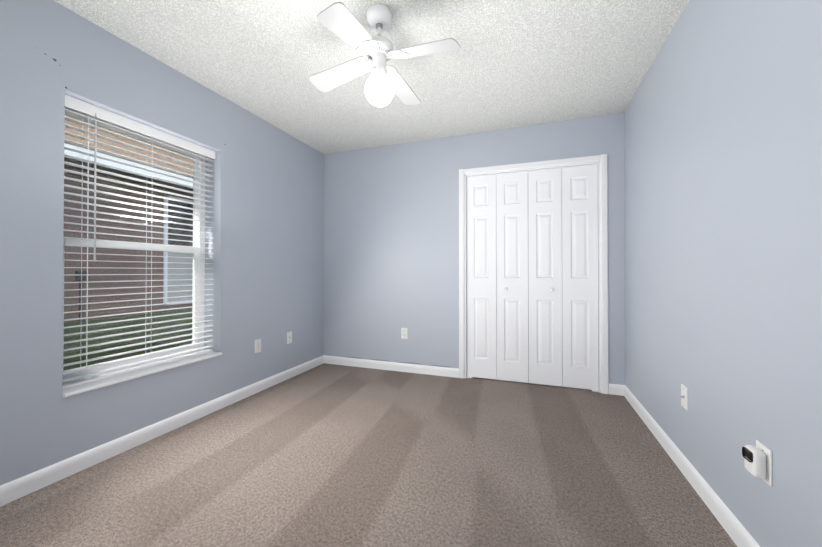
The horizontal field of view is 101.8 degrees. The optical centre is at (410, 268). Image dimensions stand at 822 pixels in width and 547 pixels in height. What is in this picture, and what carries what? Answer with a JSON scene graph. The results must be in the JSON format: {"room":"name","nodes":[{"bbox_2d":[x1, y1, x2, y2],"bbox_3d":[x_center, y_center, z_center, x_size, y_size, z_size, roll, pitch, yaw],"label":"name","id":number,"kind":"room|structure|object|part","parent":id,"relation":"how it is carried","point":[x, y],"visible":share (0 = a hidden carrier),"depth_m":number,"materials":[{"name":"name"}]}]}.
{"room":"empty bedroom","nodes":[
{"label":"empty bedroom","id":0,"kind":"room"},
{"bbox_2d":[0,0,323,485],"bbox_3d":[-1.637,-0.135,2.552,0.250,2.440,4.760,0,-1,20],"label":"wall","id":1,"kind":"structure","parent":0,"point":[265,273],"depth_m":2.01,"materials":[{"name":"blue paint"}]},
{"bbox_2d":[62,87,225,397],"bbox_3d":[-1.737,-0.163,2.222,0.264,1.660,0.970,0,-1,20],"label":"window unit","id":2,"kind":"structure","parent":1,"relation":"in","point":[80,379],"depth_m":2.13,"materials":[{"name":"white plastic"}]},
{"bbox_3d":[-1.831,-0.153,2.234,0.039,1.457,0.838,0,-1,20],"label":"glass","id":3,"kind":"part","parent":2,"relation":"part of","materials":[{"name":"clear glass"}]},
{"bbox_3d":[-1.708,0.656,2.184,0.189,0.022,0.929,0,-1,20],"label":"sill","id":4,"kind":"part","parent":2,"relation":"part of","materials":[{"name":"white wood"}]},
{"bbox_2d":[0,355,323,506],"bbox_3d":[-1.630,1.037,2.168,0.014,0.089,3.660,0,-1,20],"label":"baseboard","id":5,"kind":"structure","parent":1,"relation":"attached to","point":[13,490],"depth_m":1.99,"materials":[{"name":"white wood"}]},
{"bbox_2d":[255,339,260,352],"bbox_3d":[-1.352,0.680,2.953,0.011,0.116,0.072,0,-1,20],"label":"outlet","id":6,"kind":"object","parent":1,"relation":"attached to","point":[257,345],"visible":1,"depth_m":2.95,"materials":[{"name":"white plastic"}]},
{"bbox_2d":[287,331,291,343],"bbox_3d":[-1.216,0.688,3.340,0.008,0.116,0.072,0,-1,20],"label":"outlet","id":7,"kind":"object","parent":1,"relation":"attached to","point":[289,337],"visible":1,"depth_m":3.34,"materials":[{"name":"white plastic"}]},
{"bbox_2d":[0,363,736,546],"bbox_3d":[-0.135,1.140,2.004,3.540,0.120,4.760,0,-1,20],"label":"floor","id":8,"kind":"structure","parent":0,"point":[327,455],"depth_m":1.72,"materials":[{"name":"carpet"}]},
{"bbox_2d":[54,0,689,153],"bbox_3d":[-0.135,-1.420,2.025,3.540,0.120,4.760,0,-1,20],"label":"ceiling","id":9,"kind":"structure","parent":0,"point":[513,63],"depth_m":2.15,"materials":[{"name":"white paint"}]},
{"bbox_2d":[309,2,460,106],"bbox_3d":[-0.169,-1.116,1.780,0.680,0.490,0.680,0,-1,-21],"label":"ceiling fan","id":10,"kind":"object","parent":9,"relation":"hanging from","point":[384,82],"visible":1,"depth_m":1.73,"materials":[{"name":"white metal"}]},
{"bbox_3d":[-0.169,-0.950,1.779,0.152,0.158,0.152,0,-1,20],"label":"globe bulb","id":11,"kind":"part","parent":10,"relation":"part of","materials":[{"name":"white glass"}]},
{"bbox_2d":[324,113,624,384],"bbox_3d":[0.431,-0.128,3.448,3.040,2.440,0.120,0,-1,20],"label":"wall","id":12,"kind":"structure","parent":0,"point":[391,241],"depth_m":3.52,"materials":[{"name":"blue paint"}]},
{"bbox_2d":[324,355,458,377],"bbox_3d":[-0.257,1.049,3.613,1.567,0.089,0.014,0,-1,20],"label":"baseboard","id":13,"kind":"structure","parent":12,"relation":"attached to","point":[374,364],"depth_m":3.58,"materials":[{"name":"white wood"}]},
{"bbox_2d":[401,328,407,338],"bbox_3d":[-0.071,0.686,3.551,0.072,0.116,0.011,0,-1,20],"label":"outlet","id":14,"kind":"object","parent":12,"relation":"attached to","point":[404,333],"visible":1,"depth_m":3.55,"materials":[{"name":"white plastic"}]},
{"bbox_2d":[397,362,421,364],"bbox_3d":[-0.016,0.995,3.533,0.319,0.017,0.002,0,-1,20],"label":"baseboard","id":15,"kind":"structure","parent":12,"relation":"attached to","point":[397,362],"depth_m":3.53,"materials":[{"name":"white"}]},
{"bbox_2d":[466,165,598,389],"bbox_3d":[1.116,0.075,3.178,1.170,2.005,0.034,0,-1,20],"label":"bifold closet door","id":16,"kind":"structure","parent":12,"relation":"in","point":[532,238],"depth_m":3.15,"materials":[{"name":"white wood"}]},
{"bbox_2d":[459,154,608,393],"bbox_3d":[1.123,0.073,3.198,1.200,2.035,0.121,0,-1,20],"label":"door frame","id":17,"kind":"structure","parent":12,"relation":"attached to","point":[599,282],"depth_m":3.05,"materials":[{"name":"white wood"}]},
{"bbox_2d":[624,0,821,546],"bbox_3d":[1.399,-0.144,1.465,0.120,2.440,4.760,0,-1,20],"label":"wall","id":18,"kind":"structure","parent":0,"point":[723,201],"depth_m":1.32,"materials":[{"name":"blue paint"}]},
{"bbox_2d":[681,384,687,410],"bbox_3d":[1.434,0.674,1.760,0.018,0.116,0.072,0,-1,20],"label":"outlet","id":19,"kind":"object","parent":18,"relation":"attached to","point":[684,396],"visible":1,"depth_m":1.75,"materials":[{"name":"white plastic"}]},
{"bbox_2d":[616,384,759,546],"bbox_3d":[1.206,1.029,1.153,0.040,0.089,3.660,0,-1,20],"label":"baseboard","id":20,"kind":"structure","parent":18,"relation":"attached to","point":[722,513],"depth_m":1.61,"materials":[{"name":"white wood"}]},
{"bbox_2d":[742,440,771,486],"bbox_3d":[1.204,0.673,1.167,0.051,0.122,0.078,0,-1,20],"label":"plug-in device","id":21,"kind":"object","parent":18,"relation":"attached to","point":[758,461],"depth_m":1.14,"materials":[{"name":"white plastic"}]},
{"label":"outside","id":22,"kind":"structure","parent":0,"visible":0},
{"bbox_2d":[63,309,191,370],"bbox_3d":[-6.235,1.157,6.461,11.010,0.920,20.000,0,-1,20],"label":"grass","id":23,"kind":"structure","parent":22,"point":[102,333],"depth_m":4.08,"materials":[{"name":"green plant"}]},
{"bbox_2d":[64,115,192,321],"bbox_3d":[-5.624,-0.959,6.260,4.612,4.949,20.000,0,-1,20],"label":"house","id":24,"kind":"structure","parent":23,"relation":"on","point":[112,265],"depth_m":4.86,"materials":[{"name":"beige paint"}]}
]}

